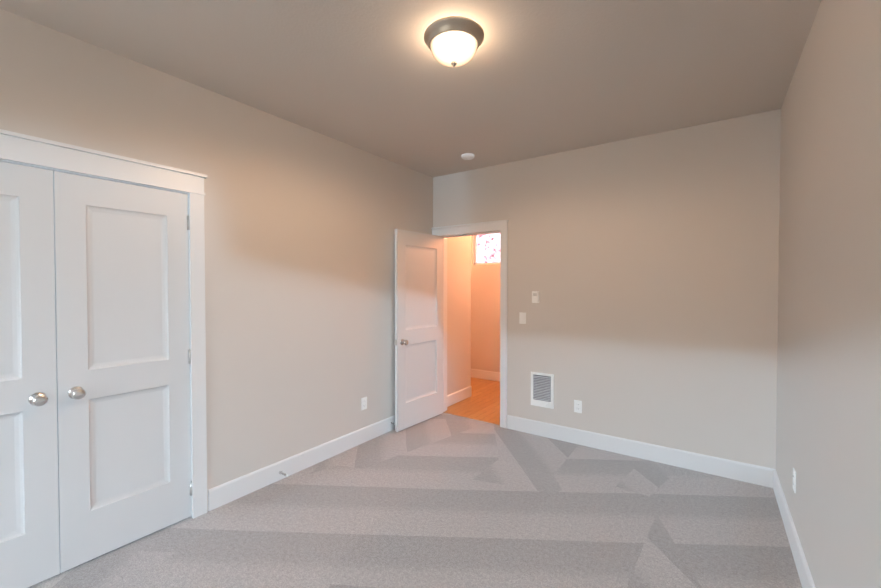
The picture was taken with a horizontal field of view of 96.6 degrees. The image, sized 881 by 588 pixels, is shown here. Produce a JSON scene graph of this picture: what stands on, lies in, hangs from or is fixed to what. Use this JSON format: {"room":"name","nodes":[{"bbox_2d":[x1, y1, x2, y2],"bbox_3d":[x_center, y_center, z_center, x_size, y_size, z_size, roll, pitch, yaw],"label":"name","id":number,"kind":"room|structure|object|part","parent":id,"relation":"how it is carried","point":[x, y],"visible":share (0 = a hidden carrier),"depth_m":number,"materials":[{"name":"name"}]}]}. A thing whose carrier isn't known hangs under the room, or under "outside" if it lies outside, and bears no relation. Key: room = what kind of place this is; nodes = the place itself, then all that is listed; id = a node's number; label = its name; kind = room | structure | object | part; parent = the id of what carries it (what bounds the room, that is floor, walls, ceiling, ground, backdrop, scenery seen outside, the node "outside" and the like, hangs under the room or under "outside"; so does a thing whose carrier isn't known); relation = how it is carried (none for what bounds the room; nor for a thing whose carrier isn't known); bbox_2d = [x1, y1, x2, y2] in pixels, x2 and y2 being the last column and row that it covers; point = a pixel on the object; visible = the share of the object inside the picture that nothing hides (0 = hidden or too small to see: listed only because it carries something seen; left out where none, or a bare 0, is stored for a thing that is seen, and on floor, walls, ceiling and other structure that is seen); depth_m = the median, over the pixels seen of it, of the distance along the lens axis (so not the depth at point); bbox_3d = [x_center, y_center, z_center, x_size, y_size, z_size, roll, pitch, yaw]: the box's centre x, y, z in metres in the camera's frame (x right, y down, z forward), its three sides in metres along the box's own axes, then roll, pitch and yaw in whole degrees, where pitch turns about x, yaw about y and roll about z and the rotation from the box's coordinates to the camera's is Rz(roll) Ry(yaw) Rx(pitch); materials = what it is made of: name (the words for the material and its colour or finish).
{"room":"empty bedroom","nodes":[
{"label":"empty bedroom","id":0,"kind":"room"},
{"bbox_2d":[0,9,470,510],"bbox_3d":[-1.529,0.046,2.608,0.150,2.740,6.550,1,1,35],"label":"wall","id":1,"kind":"structure","parent":0,"point":[301,224],"depth_m":2.89,"materials":[{"name":"beige paint"}]},
{"bbox_2d":[0,161,59,587],"bbox_3d":[-2.090,0.405,1.708,0.102,2.030,0.614,1,1,35],"label":"closet door","id":2,"kind":"structure","parent":1,"relation":"in","point":[29,528],"depth_m":1.89,"materials":[{"name":"white wood"}]},
{"bbox_2d":[0,129,206,518],"bbox_3d":[-1.974,0.395,2.003,0.120,2.063,1.266,1,1,35],"label":"door frame","id":3,"kind":"structure","parent":1,"relation":"attached to","point":[93,177],"depth_m":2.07,"materials":[{"name":"white wood"}]},
{"bbox_2d":[53,171,192,572],"bbox_3d":[-1.737,0.396,2.215,0.102,2.030,0.614,1,1,35],"label":"closet door","id":4,"kind":"structure","parent":1,"relation":"in","point":[122,310],"depth_m":2.19,"materials":[{"name":"white wood"}]},
{"bbox_2d":[208,415,394,510],"bbox_3d":[-0.798,1.331,3.588,0.014,0.138,2.503,1,1,35],"label":"baseboard","id":5,"kind":"structure","parent":1,"relation":"attached to","point":[230,491],"depth_m":3.06,"materials":[{"name":"white wood"}]},
{"bbox_2d":[361,397,366,409],"bbox_3d":[-0.720,1.033,3.700,0.010,0.114,0.070,1,1,35],"label":"electrical outlet","id":6,"kind":"object","parent":1,"relation":"attached to","point":[363,403],"visible":1,"depth_m":3.69,"materials":[{"name":"white plastic"}]},
{"bbox_2d":[447,386,471,406],"bbox_3d":[0.212,1.307,4.982,0.014,0.138,0.700,1,1,35],"label":"baseboard","id":7,"kind":"structure","parent":1,"relation":"attached to","point":[460,395],"depth_m":5.01,"materials":[{"name":"white wood"}]},
{"bbox_2d":[0,0,820,176],"bbox_3d":[-0.726,-1.356,1.560,4.000,0.100,5.790,1,1,35],"label":"ceiling","id":8,"kind":"structure","parent":0,"point":[533,78],"depth_m":2.23,"materials":[{"name":"beige paint"}]},
{"bbox_2d":[424,16,483,66],"bbox_3d":[0.069,-1.236,2.001,0.309,0.154,0.309,1,1,35],"label":"ceiling light","id":9,"kind":"object","parent":8,"relation":"attached to","point":[453,41],"visible":1,"depth_m":1.92,"materials":[{"name":"white glass"}]},
{"bbox_3d":[0.069,-1.223,2.002,0.238,0.087,0.238,1,1,35],"label":"lamp shade","id":10,"kind":"part","parent":9,"relation":"part of","materials":[{"name":"white glass"}]},
{"bbox_2d":[461,153,473,159],"bbox_3d":[0.265,-1.326,3.802,0.128,0.036,0.128,1,1,35],"label":"smoke detector","id":11,"kind":"object","parent":8,"relation":"attached to","point":[467,156],"visible":1,"depth_m":3.76,"materials":[{"name":"white plastic"}]},
{"bbox_2d":[28,413,801,587],"bbox_3d":[-0.731,1.459,1.600,4.000,0.050,5.770,1,1,35],"label":"floor carpet","id":12,"kind":"object","parent":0,"point":[444,500],"visible":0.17,"depth_m":2.38,"materials":[{"name":"grey carpet"}]},
{"bbox_2d":[471,235,499,371],"bbox_3d":[0.610,-0.018,6.364,3.520,2.740,0.120,1,1,35],"label":"wall","id":13,"kind":"structure","parent":0,"point":[485,317],"depth_m":6.23,"materials":[{"name":"beige paint"}]},
{"bbox_2d":[471,369,499,380],"bbox_3d":[0.572,1.284,6.331,3.280,0.138,0.014,1,1,35],"label":"baseboard","id":14,"kind":"structure","parent":13,"relation":"attached to","point":[475,373],"depth_m":6.22,"materials":[{"name":"white wood"}]},
{"bbox_2d":[474,235,499,264],"bbox_3d":[0.932,-0.783,6.114,0.920,0.640,0.040,1,1,35],"label":"window","id":15,"kind":"structure","parent":13,"relation":"in","point":[475,250],"depth_m":6.35,"materials":[{"name":"white"}]},
{"bbox_2d":[433,109,780,468],"bbox_3d":[1.210,0.027,3.763,3.320,2.740,0.120,1,1,35],"label":"wall","id":16,"kind":"structure","parent":0,"point":[646,267],"depth_m":3.30,"materials":[{"name":"beige paint"}]},
{"bbox_2d":[431,220,508,427],"bbox_3d":[0.338,0.310,4.368,0.961,2.153,0.170,1,1,35],"label":"door frame","id":17,"kind":"structure","parent":16,"relation":"attached to","point":[501,225],"depth_m":4.09,"materials":[{"name":"white wood"}]},
{"bbox_2d":[394,229,442,431],"bbox_3d":[-0.211,0.362,4.225,0.170,2.030,0.759,1,1,38],"label":"entry door","id":18,"kind":"structure","parent":17,"relation":"attached to","point":[418,340],"depth_m":4.18,"materials":[{"name":"white wood"}]},
{"bbox_2d":[443,412,499,424],"bbox_3d":[0.344,1.385,4.375,0.760,0.006,0.025,1,1,35],"label":"trim","id":19,"kind":"structure","parent":16,"relation":"attached to","point":[472,418],"depth_m":4.36,"materials":[{"name":"brown wood"}]},
{"bbox_2d":[519,312,525,323],"bbox_3d":[0.828,0.243,3.954,0.070,0.114,0.014,1,1,35],"label":"light switch","id":20,"kind":"object","parent":16,"relation":"attached to","point":[522,317],"depth_m":3.95,"materials":[{"name":"white plastic"}]},
{"bbox_2d":[532,291,538,302],"bbox_3d":[0.935,0.030,3.867,0.072,0.116,0.028,1,1,35],"label":"thermostat","id":21,"kind":"object","parent":16,"relation":"attached to","point":[535,296],"depth_m":3.86,"materials":[{"name":"white plastic"}]},
{"bbox_2d":[531,372,553,408],"bbox_3d":[0.993,0.941,3.841,0.226,0.330,0.030,1,1,35],"label":"air vent","id":22,"kind":"object","parent":16,"relation":"in","point":[542,389],"visible":1,"depth_m":3.84,"materials":[{"name":"white plastic"}]},
{"bbox_2d":[574,400,581,412],"bbox_3d":[1.280,1.049,3.655,0.070,0.114,0.010,1,1,35],"label":"electrical outlet","id":23,"kind":"object","parent":16,"relation":"attached to","point":[577,406],"visible":1,"depth_m":3.65,"materials":[{"name":"white plastic"}]},
{"bbox_2d":[507,415,771,486],"bbox_3d":[1.552,1.333,3.465,2.092,0.138,0.014,1,1,35],"label":"baseboard","id":24,"kind":"structure","parent":16,"relation":"attached to","point":[745,472],"depth_m":3.31,"materials":[{"name":"white wood"}]},
{"bbox_2d":[776,0,880,587],"bbox_3d":[0.848,0.083,0.450,0.120,2.740,5.730,1,1,35],"label":"wall","id":25,"kind":"structure","parent":0,"point":[828,430],"depth_m":1.52,"materials":[{"name":"beige paint"}]},
{"bbox_2d":[768,469,815,587],"bbox_3d":[0.828,1.383,0.559,0.014,0.138,5.610,1,1,35],"label":"baseboard","id":26,"kind":"structure","parent":25,"relation":"attached to","point":[804,573],"depth_m":2.18,"materials":[{"name":"white wood"}]},
{"bbox_2d":[793,468,795,492],"bbox_3d":[1.973,1.039,2.187,0.010,0.114,0.070,1,1,35],"label":"electrical outlet","id":27,"kind":"object","parent":25,"relation":"attached to","point":[794,480],"visible":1,"depth_m":2.17,"materials":[{"name":"white plastic"}]},
{"label":"outside","id":28,"kind":"structure","parent":0,"visible":0},
{"bbox_2d":[477,233,500,262],"bbox_3d":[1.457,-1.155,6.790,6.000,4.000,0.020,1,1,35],"label":"tree","id":29,"kind":"object","parent":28,"point":[488,248],"depth_m":7.18,"materials":[{"name":"white plant"}]},
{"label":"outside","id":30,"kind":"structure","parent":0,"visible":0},
{"bbox_2d":[445,377,499,423],"bbox_3d":[0.110,1.391,5.670,3.520,0.046,1.870,1,1,35],"label":"floor","id":31,"kind":"structure","parent":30,"point":[482,402],"depth_m":4.95,"materials":[{"name":"brown wood"}]}
]}

